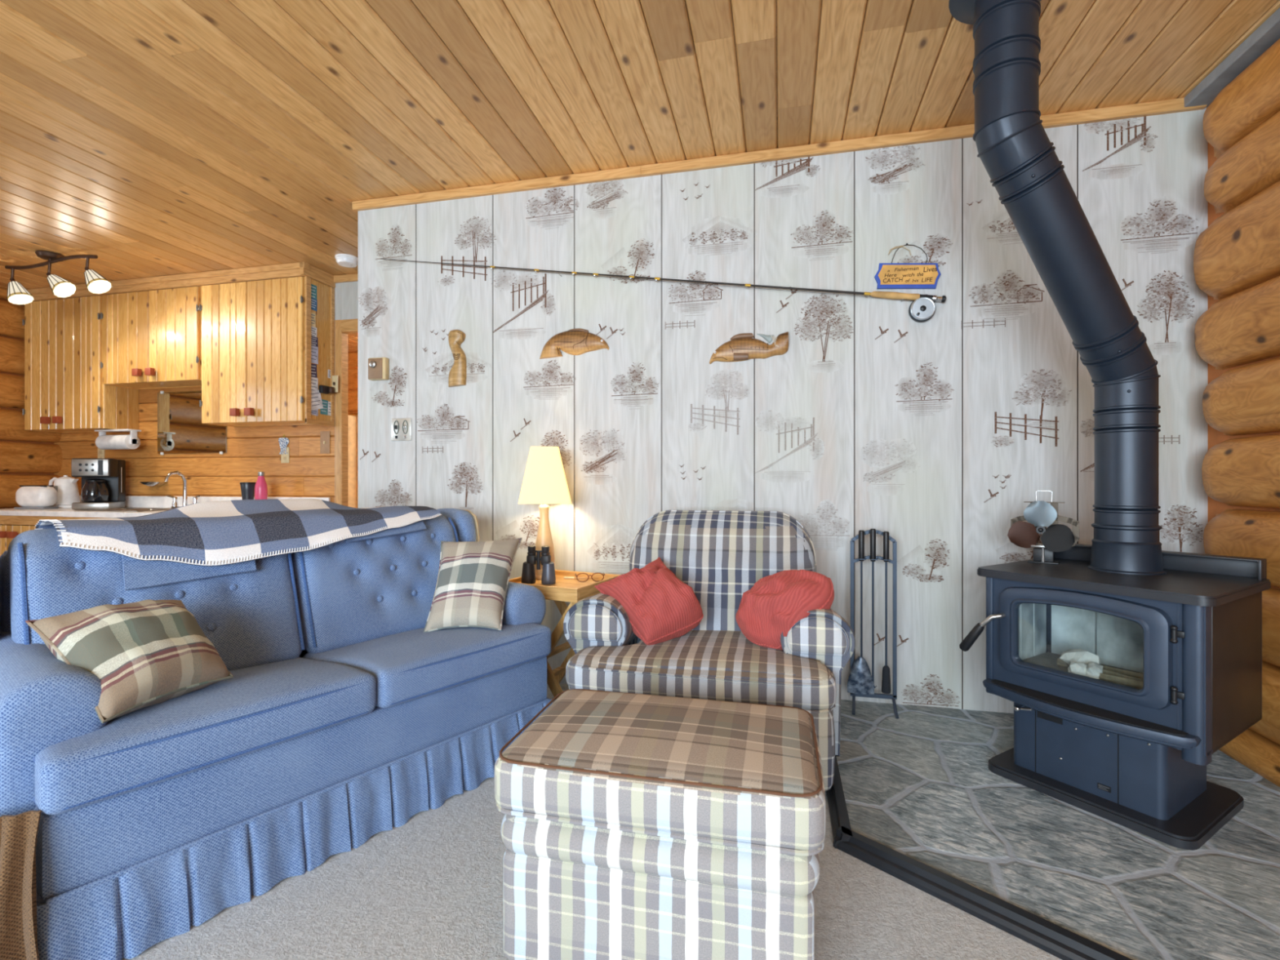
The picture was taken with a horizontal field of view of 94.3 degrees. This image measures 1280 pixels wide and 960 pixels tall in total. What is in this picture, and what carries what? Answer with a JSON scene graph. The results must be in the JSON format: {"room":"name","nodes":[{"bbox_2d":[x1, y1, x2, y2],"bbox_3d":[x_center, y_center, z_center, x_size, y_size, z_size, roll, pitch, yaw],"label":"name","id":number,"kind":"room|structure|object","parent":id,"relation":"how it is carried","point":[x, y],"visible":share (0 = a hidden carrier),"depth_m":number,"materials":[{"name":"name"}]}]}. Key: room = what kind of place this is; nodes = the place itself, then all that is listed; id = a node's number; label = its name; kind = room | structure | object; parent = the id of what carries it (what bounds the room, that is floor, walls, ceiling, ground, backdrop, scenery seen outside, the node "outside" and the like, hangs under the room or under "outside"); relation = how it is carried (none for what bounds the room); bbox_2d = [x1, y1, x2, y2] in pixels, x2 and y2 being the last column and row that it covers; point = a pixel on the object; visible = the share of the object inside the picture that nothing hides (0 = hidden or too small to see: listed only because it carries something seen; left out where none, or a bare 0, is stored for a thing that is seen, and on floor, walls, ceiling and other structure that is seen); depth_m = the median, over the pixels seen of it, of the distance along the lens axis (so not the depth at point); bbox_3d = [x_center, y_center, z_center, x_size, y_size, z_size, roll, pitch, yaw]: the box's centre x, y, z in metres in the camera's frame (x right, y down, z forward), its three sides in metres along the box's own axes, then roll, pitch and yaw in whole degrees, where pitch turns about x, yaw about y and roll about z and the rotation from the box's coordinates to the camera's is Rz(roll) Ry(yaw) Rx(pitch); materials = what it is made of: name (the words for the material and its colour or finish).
{"room":"cabin living room","nodes":[
{"label":"cabin living room","id":0,"kind":"room"},
{"bbox_2d":[0,286,66,508],"bbox_3d":[-5.376,-0.249,2.808,0.346,2.458,8.800,0,0,13],"label":"wall","id":1,"kind":"structure","parent":0,"point":[27,457],"depth_m":4.57,"materials":[{"name":"brown wood"}]},
{"bbox_2d":[53,281,358,502],"bbox_3d":[-1.203,-0.240,4.051,7.400,2.440,0.055,0,0,13],"label":"wall","id":2,"kind":"structure","parent":0,"point":[251,450],"depth_m":4.46,"materials":[{"name":"brown wood"}]},
{"bbox_2d":[22,295,138,432],"bbox_3d":[-4.358,-0.880,4.603,0.787,0.990,0.317,0,0,13],"label":"upper cabinet","id":3,"kind":"object","parent":2,"relation":"attached to","point":[65,392],"visible":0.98,"depth_m":4.49,"materials":[{"name":"brown wood"}]},
{"bbox_2d":[94,428,141,444],"bbox_3d":[-3.990,-0.324,4.536,0.330,0.118,0.100,0,0,13],"label":"paper towel holder","id":4,"kind":"object","parent":3,"relation":"attached to","point":[133,433],"visible":0.78,"depth_m":4.50,"materials":[{"name":"white plastic"}]},
{"bbox_2d":[95,434,140,449],"bbox_3d":[-3.990,-0.289,4.536,0.294,0.112,0.112,0,0,13],"label":"paper towel roll","id":5,"kind":"object","parent":4,"relation":"on","point":[102,442],"visible":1,"depth_m":4.49,"materials":[{"name":"white paper"}]},
{"bbox_2d":[97,448,104,458],"bbox_3d":[-4.315,-0.199,4.752,0.070,0.115,0.008,0,0,13],"label":"outlet","id":6,"kind":"object","parent":2,"relation":"attached to","point":[100,452],"visible":0.56,"depth_m":4.75,"materials":[{"name":"beige plastic"}]},
{"bbox_2d":[100,286,201,389],"bbox_3d":[-3.532,-1.042,4.408,0.913,0.665,0.317,0,0,13],"label":"upper cabinet","id":7,"kind":"object","parent":2,"relation":"attached to","point":[152,340],"visible":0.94,"depth_m":4.29,"materials":[{"name":"brown wood"}]},
{"bbox_2d":[139,481,167,486],"bbox_3d":[-3.753,0.032,4.580,0.190,0.034,0.087,0,0,13],"label":"soap dish","id":8,"kind":"object","parent":2,"relation":"attached to","point":[147,483],"visible":1,"depth_m":4.55,"materials":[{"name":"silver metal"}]},
{"bbox_2d":[26,262,335,301],"bbox_3d":[-3.478,-1.417,4.407,2.607,0.085,0.293,0,0,13],"label":"trim","id":9,"kind":"structure","parent":2,"relation":"attached to","point":[272,272],"depth_m":4.18,"materials":[{"name":"brown wood"}]},
{"bbox_2d":[157,390,226,454],"bbox_3d":[-3.432,-0.442,4.542,0.658,0.497,0.012,0,0,13],"label":"wall mirror","id":10,"kind":"object","parent":2,"relation":"attached to","point":[180,428],"visible":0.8,"depth_m":4.55,"materials":[{"name":"clear glass"}]},
{"bbox_2d":[79,495,330,507],"bbox_3d":[-3.450,0.170,4.541,2.520,0.090,0.020,0,0,13],"label":"backsplash","id":11,"kind":"structure","parent":2,"relation":"attached to","point":[131,501],"depth_m":4.58,"materials":[{"name":"white plastic"}]},
{"bbox_2d":[199,275,334,426],"bbox_3d":[-2.656,-0.878,4.202,0.889,0.993,0.317,0,0,13],"label":"upper cabinet","id":12,"kind":"object","parent":2,"relation":"attached to","point":[256,362],"visible":1,"depth_m":4.10,"materials":[{"name":"brown wood"}]},
{"bbox_2d":[311,312,315,327],"bbox_3d":[-2.242,-1.098,4.061,0.001,0.093,0.058,0,1,13],"label":"paper note","id":13,"kind":"object","parent":12,"relation":"attached to","point":[313,315],"visible":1,"depth_m":4.07,"materials":[{"name":"beige paper"}]},
{"bbox_2d":[311,284,316,299],"bbox_3d":[-2.242,-1.286,4.069,0.001,0.108,0.073,0,1,13],"label":"paper note","id":14,"kind":"object","parent":12,"relation":"attached to","point":[313,288],"visible":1,"depth_m":4.08,"materials":[{"name":"teal paper"}]},
{"bbox_2d":[311,325,316,337],"bbox_3d":[-2.242,-1.012,4.069,0.001,0.080,0.073,0,-1,13],"label":"paper note","id":15,"kind":"object","parent":12,"relation":"attached to","point":[313,330],"visible":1,"depth_m":4.08,"materials":[{"name":"white paper"}]},
{"bbox_2d":[311,297,317,311],"bbox_3d":[-2.241,-1.206,4.069,0.001,0.081,0.073,0,-1,13],"label":"paper note","id":16,"kind":"object","parent":12,"relation":"attached to","point":[313,301],"visible":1,"depth_m":4.08,"materials":[{"name":"blue paper"}]},
{"bbox_2d":[311,363,317,377],"bbox_3d":[-2.242,-0.746,4.069,0.001,0.108,0.079,0,0,13],"label":"paper note","id":17,"kind":"object","parent":12,"relation":"attached to","point":[313,366],"visible":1,"depth_m":4.08,"materials":[{"name":"paper"}]},
{"bbox_2d":[311,345,318,364],"bbox_3d":[-2.239,-0.861,4.072,0.001,0.118,0.080,0,1,13],"label":"paper note","id":18,"kind":"object","parent":12,"relation":"attached to","point":[314,350],"visible":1,"depth_m":4.08,"materials":[{"name":"white paper"}]},
{"bbox_2d":[311,377,318,391],"bbox_3d":[-2.240,-0.647,4.072,0.001,0.116,0.080,0,0,13],"label":"paper note","id":19,"kind":"object","parent":12,"relation":"attached to","point":[314,381],"visible":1,"depth_m":4.08,"materials":[{"name":"white paper"}]},
{"bbox_2d":[311,408,318,415],"bbox_3d":[-2.241,-0.478,4.075,0.001,0.068,0.084,0,0,13],"label":"paper note","id":20,"kind":"object","parent":12,"relation":"attached to","point":[315,412],"visible":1,"depth_m":4.08,"materials":[{"name":"white paper"}]},
{"bbox_2d":[311,335,318,346],"bbox_3d":[-2.240,-0.948,4.072,0.001,0.073,0.080,0,1,13],"label":"paper note","id":21,"kind":"object","parent":12,"relation":"attached to","point":[313,340],"visible":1,"depth_m":4.08,"materials":[{"name":"grey paper"}]},
{"bbox_2d":[311,390,323,410],"bbox_3d":[-2.235,-0.551,4.089,0.001,0.152,0.140,0,0,13],"label":"paper note","id":22,"kind":"object","parent":12,"relation":"attached to","point":[316,399],"visible":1,"depth_m":4.09,"materials":[{"name":"white paper"}]},
{"bbox_2d":[320,399,328,415],"bbox_3d":[-2.218,-0.511,4.168,0.001,0.104,0.069,0,-1,13],"label":"paper note","id":23,"kind":"object","parent":12,"relation":"attached to","point":[324,411],"visible":1,"depth_m":4.17,"materials":[{"name":"teal paper"}]},
{"bbox_2d":[319,385,334,394],"bbox_3d":[-2.195,-0.632,4.163,0.050,0.055,0.100,0,0,13],"label":"hook","id":24,"kind":"object","parent":12,"relation":"attached to","point":[325,389],"visible":1,"depth_m":4.15,"materials":[{"name":"brown metal"}]},
{"bbox_2d":[327,401,330,415],"bbox_3d":[-2.203,-0.507,4.224,0.001,0.100,0.051,0,0,13],"label":"paper note","id":25,"kind":"object","parent":12,"relation":"attached to","point":[329,402],"visible":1,"depth_m":4.21,"materials":[{"name":"white paper"}]},
{"bbox_2d":[327,369,330,378],"bbox_3d":[-2.205,-0.753,4.226,0.001,0.062,0.048,0,0,13],"label":"paper note","id":26,"kind":"object","parent":12,"relation":"attached to","point":[329,371],"visible":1,"depth_m":4.22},
{"bbox_2d":[278,435,288,453],"bbox_3d":[-2.611,-0.263,4.349,0.088,0.147,0.012,0,0,13],"label":"dishcloth","id":27,"kind":"object","parent":2,"relation":"hanging from","point":[283,442],"visible":1,"depth_m":4.35,"materials":[{"name":"fabric"}]},
{"bbox_2d":[280,447,289,462],"bbox_3d":[-2.599,-0.182,4.348,0.070,0.115,0.008,0,0,13],"label":"outlet","id":28,"kind":"object","parent":2,"relation":"attached to","point":[285,458],"visible":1,"depth_m":4.34,"materials":[{"name":"beige plastic"}]},
{"bbox_2d":[320,431,329,453],"bbox_3d":[-2.265,-0.271,4.264,0.080,0.160,0.018,0,0,13],"label":"switch plate","id":29,"kind":"object","parent":2,"relation":"attached to","point":[324,435],"visible":1,"depth_m":4.27,"materials":[{"name":"brown plastic"}]},
{"bbox_2d":[332,375,337,392],"bbox_3d":[-2.167,-0.682,4.209,0.050,0.120,0.020,0,0,13],"label":"switch plate","id":30,"kind":"object","parent":2,"relation":"attached to","point":[335,378],"visible":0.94,"depth_m":4.21,"materials":[{"name":"brown metal"}]},
{"bbox_2d":[333,273,358,283],"bbox_3d":[-1.703,-1.435,4.131,1.000,0.050,0.020,0,0,13],"label":"trim","id":31,"kind":"structure","parent":2,"relation":"attached to","point":[353,277],"depth_m":4.21,"materials":[{"name":"brown wood"}]},
{"bbox_2d":[334,318,358,506],"bbox_3d":[-1.698,-0.083,4.171,0.989,2.125,0.069,0,0,13],"label":"door","id":32,"kind":"structure","parent":2,"relation":"in","point":[342,327],"depth_m":4.25,"materials":[{"name":"brown wood"}]},
{"bbox_2d":[347,351,358,413],"bbox_3d":[-0.682,-0.240,6.151,7.350,2.440,0.060,0,0,13],"label":"wall","id":33,"kind":"structure","parent":0,"point":[353,357],"depth_m":6.73,"materials":[{"name":"brown wood"}]},
{"bbox_2d":[347,413,358,507],"bbox_3d":[-3.218,0.040,6.616,1.160,1.580,0.063,0,0,13],"label":"door frame","id":34,"kind":"structure","parent":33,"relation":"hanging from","point":[353,418],"depth_m":6.61,"materials":[{"name":"wood"}]},
{"bbox_2d":[36,683,1062,959],"bbox_3d":[-1.687,1.030,1.887,7.950,0.100,9.100,0,0,13],"label":"floor","id":35,"kind":"structure","parent":0,"point":[429,886],"depth_m":1.35,"materials":[{"name":"carpet"}]},
{"bbox_2d":[0,515,48,556],"bbox_3d":[-4.362,0.616,4.442,0.670,0.728,0.626,0,0,13],"label":"base cabinet","id":36,"kind":"object","parent":35,"relation":"on","point":[11,526],"visible":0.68,"depth_m":4.18,"materials":[{"name":"brown wood"}]},
{"bbox_2d":[48,516,106,519],"bbox_3d":[-3.608,0.616,4.264,0.879,0.728,0.626,0,0,13],"label":"base cabinet","id":37,"kind":"object","parent":35,"relation":"on","point":[50,517],"visible":0.02,"depth_m":4.07,"materials":[{"name":"brown wood"}]},
{"bbox_2d":[0,495,330,517],"bbox_3d":[-3.517,0.188,4.259,2.520,0.126,0.598,0,0,13],"label":"countertop","id":38,"kind":"structure","parent":37,"relation":"on","point":[131,501],"depth_m":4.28,"materials":[{"name":"white plastic"}]},
{"bbox_2d":[13,484,58,509],"bbox_3d":[-4.492,0.127,4.417,0.254,0.174,0.148,0,0,-1],"label":"toaster","id":39,"kind":"object","parent":38,"relation":"on","point":[28,496],"visible":1,"depth_m":4.36,"materials":[{"name":"white plastic"}]},
{"bbox_2d":[48,475,79,507],"bbox_3d":[-4.465,0.088,4.612,0.199,0.252,0.176,0,0,40],"label":"kettle","id":40,"kind":"object","parent":38,"relation":"on","point":[66,487],"visible":0.76,"depth_m":4.56,"materials":[{"name":"white ceramic"}]},
{"bbox_2d":[71,457,125,509],"bbox_3d":[-4.045,0.028,4.435,0.226,0.372,0.313,0,0,-22],"label":"coffee maker","id":41,"kind":"object","parent":38,"relation":"on","point":[103,480],"visible":1,"depth_m":4.35,"materials":[{"name":"metal"}]},
{"bbox_2d":[74,507,172,511],"bbox_3d":[-3.618,0.282,4.243,0.560,0.149,0.370,0,0,13],"label":"sink","id":42,"kind":"object","parent":38,"relation":"in","point":[117,509],"visible":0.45,"depth_m":4.23,"materials":[{"name":"metal"}]},
{"bbox_2d":[164,471,199,508],"bbox_3d":[-3.312,0.071,4.253,0.302,0.273,0.154,0,0,13],"label":"faucet","id":43,"kind":"object","parent":38,"relation":"on","point":[175,504],"visible":0.84,"depth_m":4.29,"materials":[{"name":"silver metal"}]},
{"bbox_2d":[240,482,256,499],"bbox_3d":[-2.812,0.115,4.259,0.098,0.198,0.098,0,0,13],"label":"tumbler","id":44,"kind":"object","parent":38,"relation":"on","point":[247,489],"visible":0.78,"depth_m":4.22,"materials":[{"name":"silver metal"}]},
{"bbox_2d":[254,471,267,499],"bbox_3d":[-2.678,0.078,4.196,0.078,0.272,0.078,0,0,13],"label":"water bottle","id":45,"kind":"object","parent":38,"relation":"on","point":[260,486],"visible":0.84,"depth_m":4.17,"materials":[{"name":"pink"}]},
{"bbox_2d":[0,508,552,959],"bbox_3d":[-1.071,0.551,1.874,0.902,0.857,1.580,0,0,37],"label":"sofa","id":46,"kind":"object","parent":35,"relation":"on","point":[340,721],"visible":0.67,"depth_m":1.49,"materials":[{"name":"blue fabric"}]},
{"bbox_2d":[25,599,233,724],"bbox_3d":[-1.188,0.408,1.417,0.273,0.232,0.304,0,0,20],"label":"throw pillow","id":47,"kind":"object","parent":46,"relation":"on","point":[144,653],"visible":0.96,"depth_m":1.34,"materials":[{"name":"multicoloured fabric"}]},
{"bbox_2d":[7,528,302,671],"bbox_3d":[-1.365,0.357,1.729,0.316,0.453,0.641,0,0,37],"label":"cushion","id":48,"kind":"object","parent":46,"relation":"on","point":[251,611],"depth_m":1.67,"materials":[{"name":"blue fabric"}]},
{"bbox_2d":[34,657,376,814],"bbox_3d":[-1.122,0.604,1.531,0.524,0.172,0.668,0,0,37],"label":"seat cushion","id":49,"kind":"object","parent":46,"relation":"on","point":[273,712],"depth_m":1.34,"materials":[{"name":"blue fabric"}]},
{"bbox_2d":[34,498,441,566],"bbox_3d":[-1.247,0.196,2.035,0.414,0.258,1.125,0,0,37],"label":"throw blanket","id":50,"kind":"object","parent":46,"relation":"on","point":[216,532],"visible":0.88,"depth_m":1.82,"materials":[{"name":"fabric"}]},
{"bbox_2d":[290,515,456,653],"bbox_3d":[-0.973,0.357,2.242,0.319,0.453,0.642,0,0,37],"label":"cushion","id":51,"kind":"object","parent":46,"relation":"on","point":[350,592],"depth_m":2.10,"materials":[{"name":"blue fabric"}]},
{"bbox_2d":[302,622,551,708],"bbox_3d":[-0.719,0.604,2.060,0.524,0.172,0.669,0,0,37],"label":"seat cushion","id":52,"kind":"object","parent":46,"relation":"on","point":[409,667],"depth_m":1.91,"materials":[{"name":"blue fabric"}]},
{"bbox_2d":[423,537,521,632],"bbox_3d":[-0.621,0.380,2.216,0.299,0.295,0.341,0,0,-1],"label":"throw pillow","id":53,"kind":"object","parent":46,"relation":"on","point":[473,576],"visible":1,"depth_m":2.12,"materials":[{"name":"fabric"}]},
{"bbox_2d":[508,569,620,699],"bbox_3d":[-0.337,0.705,2.588,0.384,0.553,0.386,0,0,26],"label":"side table","id":54,"kind":"object","parent":35,"relation":"on","point":[571,590],"visible":0.24,"depth_m":2.45,"materials":[{"name":"brown wood"}]},
{"bbox_2d":[521,545,555,584],"bbox_3d":[-0.442,0.368,2.589,0.152,0.163,0.062,0,0,8],"label":"binoculars","id":55,"kind":"object","parent":54,"relation":"on","point":[528,573],"visible":0.97,"depth_m":2.57,"materials":[{"name":"plastic"}]},
{"bbox_2d":[518,446,571,580],"bbox_3d":[-0.438,0.147,2.718,0.234,0.605,0.234,0,0,-11],"label":"table lamp","id":56,"kind":"object","parent":54,"relation":"on","point":[544,482],"visible":0.82,"depth_m":2.64,"materials":[{"name":"fabric"}]},
{"bbox_2d":[563,576,599,579],"bbox_3d":[-0.267,0.444,2.690,0.162,0.012,0.011,0,0,6],"label":"wooden stick","id":57,"kind":"object","parent":54,"relation":"on","point":[564,577],"visible":1,"depth_m":2.69,"materials":[{"name":"brown wood"}]},
{"bbox_2d":[574,572,604,582],"bbox_3d":[-0.228,0.429,2.685,0.132,0.041,0.141,0,0,-7],"label":"eyeglasses","id":58,"kind":"object","parent":54,"relation":"on","point":[576,575],"visible":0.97,"depth_m":2.62,"materials":[{"name":"brown plastic"}]},
{"bbox_2d":[494,688,826,959],"bbox_3d":[0.059,0.751,1.286,0.642,0.458,0.431,0,0,13],"label":"ottoman","id":59,"kind":"object","parent":35,"relation":"on","point":[634,826],"visible":1,"depth_m":1.11,"materials":[{"name":"multicoloured fabric"}]},
{"bbox_2d":[494,688,826,850],"bbox_3d":[0.059,0.597,1.286,0.642,0.149,0.431,0,0,13],"label":"cushion","id":60,"kind":"object","parent":59,"relation":"on","point":[615,771],"depth_m":1.12,"materials":[{"name":"multicoloured fabric"}]},
{"bbox_2d":[563,510,855,791],"bbox_3d":[0.248,0.538,2.178,0.986,0.824,0.716,0,0,13],"label":"armchair","id":61,"kind":"object","parent":35,"relation":"on","point":[721,555],"visible":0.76,"depth_m":2.01,"materials":[{"name":"multicoloured fabric"}]},
{"bbox_2d":[594,556,703,645],"bbox_3d":[0.044,0.441,2.147,0.262,0.284,0.357,0,0,-40],"label":"cushion","id":62,"kind":"object","parent":61,"relation":"on","point":[659,606],"visible":0.94,"depth_m":2.05,"materials":[{"name":"red fabric"}]},
{"bbox_2d":[565,630,835,711],"bbox_3d":[0.223,0.642,2.100,0.861,0.174,0.544,0,0,13],"label":"seat cushion","id":63,"kind":"object","parent":61,"relation":"on","point":[724,665],"depth_m":1.88,"materials":[{"name":"multicoloured fabric"}]},
{"bbox_2d":[735,569,834,650],"bbox_3d":[0.494,0.445,2.037,0.325,0.284,0.261,0,0,13],"label":"cushion","id":64,"kind":"object","parent":61,"relation":"on","point":[775,602],"visible":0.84,"depth_m":1.96,"materials":[{"name":"red fabric"}]},
{"bbox_2d":[826,699,1279,959],"bbox_3d":[1.214,0.961,1.476,1.410,0.038,1.969,0,0,13],"label":"stone hearth","id":65,"kind":"object","parent":35,"relation":"on","point":[914,797],"visible":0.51,"depth_m":1.52,"materials":[{"name":"grey stone"}]},
{"bbox_2d":[849,529,898,718],"bbox_3d":[0.949,0.576,2.406,0.178,0.746,0.064,0,0,13],"label":"stand","id":66,"kind":"object","parent":65,"relation":"on","point":[894,696],"visible":0.86,"depth_m":2.41,"materials":[{"name":"metal"}]},
{"bbox_2d":[847,529,874,694],"bbox_3d":[0.898,0.536,2.417,0.104,0.663,0.031,0,0,13],"label":"shovel","id":67,"kind":"object","parent":66,"relation":"hanging from","point":[860,681],"visible":1,"depth_m":2.41,"materials":[{"name":"metal"}]},
{"bbox_2d":[870,528,876,688],"bbox_3d":[0.948,0.521,2.410,0.026,0.646,0.022,0,0,13],"label":"poker","id":68,"kind":"object","parent":66,"relation":"hanging from","point":[873,531],"visible":1,"depth_m":2.41,"materials":[{"name":"metal"}]},
{"bbox_2d":[881,531,890,693],"bbox_3d":[0.995,0.533,2.399,0.036,0.650,0.036,0,0,13],"label":"brush","id":69,"kind":"object","parent":66,"relation":"hanging from","point":[886,680],"visible":1,"depth_m":2.39,"materials":[{"name":"metal"}]},
{"bbox_2d":[959,543,1271,850],"bbox_3d":[1.462,0.592,1.861,0.584,0.717,0.613,0,0,-32],"label":"wood stove","id":70,"kind":"object","parent":65,"relation":"on","point":[1135,759],"visible":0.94,"depth_m":1.71,"materials":[{"name":"metal"}]},
{"bbox_2d":[1007,490,1079,564],"bbox_3d":[1.430,0.165,2.106,0.208,0.256,0.092,0,0,38],"label":"fan","id":71,"kind":"object","parent":70,"relation":"on","point":[1039,514],"visible":1,"depth_m":2.09,"materials":[{"name":"metal"}]},
{"bbox_2d":[948,0,1166,574],"bbox_3d":[1.306,-0.584,1.828,0.774,1.753,0.299,0,0,-18],"label":"pipe","id":72,"kind":"object","parent":70,"relation":"attached to","point":[1020,161],"visible":1,"depth_m":1.80,"materials":[{"name":"black metal"}]},
{"bbox_2d":[1067,661,1087,675],"bbox_3d":[1.336,0.577,1.815,0.056,0.041,0.044,0,0,-10],"label":"crumpled paper","id":73,"kind":"object","parent":70,"relation":"in","point":[1074,668],"visible":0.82,"depth_m":1.80,"materials":[{"name":"white paper"}]},
{"bbox_2d":[1059,648,1101,665],"bbox_3d":[1.387,0.565,1.871,0.104,0.065,0.076,0,0,13],"label":"crumpled paper","id":74,"kind":"object","parent":70,"relation":"in","point":[1077,655],"visible":0.64,"depth_m":1.85,"materials":[{"name":"white paper"}]},
{"bbox_2d":[1084,662,1102,679],"bbox_3d":[1.373,0.574,1.795,0.050,0.046,0.056,0,0,25],"label":"crumpled paper","id":75,"kind":"object","parent":70,"relation":"in","point":[1093,669],"visible":0.87,"depth_m":1.78,"materials":[{"name":"white paper"}]},
{"bbox_2d":[1057,657,1143,681],"bbox_3d":[1.410,0.587,1.819,0.025,0.022,0.240,0,0,-23],"label":"kindling","id":76,"kind":"object","parent":70,"relation":"in","point":[1060,662],"visible":0.29,"depth_m":1.79,"materials":[{"name":"brown wood"}]},
{"bbox_2d":[1098,672,1143,688],"bbox_3d":[1.403,0.587,1.744,0.025,0.022,0.190,0,0,-38],"label":"kindling","id":77,"kind":"object","parent":70,"relation":"in","point":[1118,680],"visible":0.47,"depth_m":1.73,"materials":[{"name":"brown wood"}]},
{"bbox_2d":[1100,664,1143,679],"bbox_3d":[1.474,0.587,1.800,0.025,0.022,0.220,0,0,-33],"label":"kindling","id":78,"kind":"object","parent":70,"relation":"in","point":[1137,675],"visible":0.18,"depth_m":1.79,"materials":[{"name":"brown wood"}]},
{"bbox_2d":[1127,677,1142,681],"bbox_3d":[1.469,0.587,1.703,0.110,0.022,0.025,0,0,38],"label":"kindling","id":79,"kind":"object","parent":70,"relation":"in","point":[1136,679],"visible":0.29,"depth_m":1.72,"materials":[{"name":"brown wood"}]},
{"bbox_2d":[0,0,1279,351],"bbox_3d":[-1.687,-1.490,1.887,7.950,0.060,9.100,0,0,13],"label":"ceiling","id":80,"kind":"structure","parent":0,"point":[148,138],"depth_m":2.22,"materials":[{"name":"brown wood"}]},
{"bbox_2d":[4,250,112,304],"bbox_3d":[-3.778,-1.309,3.837,0.845,0.296,0.156,0,0,13],"label":"track light","id":81,"kind":"object","parent":80,"relation":"attached to","point":[95,283],"visible":1,"depth_m":3.83,"materials":[{"name":"brown metal"}]},
{"bbox_2d":[334,253,358,267],"bbox_3d":[-1.923,-1.433,3.897,0.144,0.052,0.144,0,0,13],"label":"smoke detector","id":82,"kind":"object","parent":80,"relation":"attached to","point":[347,260],"visible":0.94,"depth_m":3.86,"materials":[{"name":"white plastic"}]},
{"bbox_2d":[358,106,1207,713],"bbox_3d":[0.357,-0.228,2.740,3.761,2.463,0.102,0,0,13],"label":"wall","id":83,"kind":"structure","parent":0,"point":[935,434],"depth_m":2.60,"materials":[{"name":"white wood"}]},
{"bbox_2d":[368,357,389,380],"bbox_3d":[-1.355,-0.575,3.066,0.102,0.112,0.052,0,0,13],"label":"thermostat","id":84,"kind":"object","parent":83,"relation":"attached to","point":[378,367],"visible":1,"depth_m":3.05,"materials":[{"name":"beige plastic"}]},
{"bbox_2d":[391,417,411,440],"bbox_3d":[-1.232,-0.260,3.056,0.116,0.116,0.016,0,0,13],"label":"switch plate","id":85,"kind":"object","parent":83,"relation":"attached to","point":[401,428],"visible":1,"depth_m":3.06,"materials":[{"name":"silver metal"}]},
{"bbox_2d":[448,329,466,386],"bbox_3d":[-0.921,-0.612,2.974,0.098,0.287,0.032,0,0,13],"label":"carving","id":86,"kind":"object","parent":83,"relation":"attached to","point":[457,375],"visible":1,"depth_m":2.96,"materials":[{"name":"brown wood"}]},
{"bbox_2d":[539,328,608,359],"bbox_3d":[-0.320,-0.657,2.833,0.351,0.138,0.030,0,0,13],"label":"fish","id":87,"kind":"object","parent":83,"relation":"attached to","point":[576,341],"visible":1,"depth_m":2.83},
{"bbox_2d":[382,258,946,322],"bbox_3d":[-0.037,-0.902,2.763,2.675,0.483,0.048,0,0,13],"label":"fishing rod","id":88,"kind":"object","parent":83,"relation":"attached to","point":[922,308],"visible":1,"depth_m":2.52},
{"bbox_2d":[709,331,788,364],"bbox_3d":[0.481,-0.592,2.645,0.351,0.133,0.030,0,0,13],"label":"fish","id":89,"kind":"object","parent":83,"relation":"attached to","point":[743,346],"visible":1,"depth_m":2.64},
{"bbox_2d":[352,97,1207,211],"bbox_3d":[0.322,-1.438,2.687,3.751,0.045,0.022,0,0,13],"label":"trim","id":90,"kind":"structure","parent":83,"relation":"attached to","point":[1172,105],"depth_m":2.62,"materials":[{"name":"brown wood"}]},
{"bbox_2d":[874,243,940,288],"bbox_3d":[1.125,-0.897,2.501,0.260,0.198,0.016,0,0,13],"label":"wall sign","id":91,"kind":"object","parent":83,"relation":"hanging from","point":[891,275],"visible":1,"depth_m":2.49,"materials":[{"name":"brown wood"}]},
{"bbox_2d":[1193,38,1279,786],"bbox_3d":[1.600,-0.240,-0.469,0.346,2.440,5.620,0,0,13],"label":"wall","id":92,"kind":"structure","parent":0,"point":[1237,258],"depth_m":1.97,"materials":[{"name":"brown wood"}]},
{"bbox_2d":[1184,7,1279,107],"bbox_3d":[1.486,-1.440,-0.453,0.100,0.040,5.600,0,0,13],"label":"trim","id":93,"kind":"structure","parent":92,"relation":"attached to","point":[1268,33],"depth_m":2.03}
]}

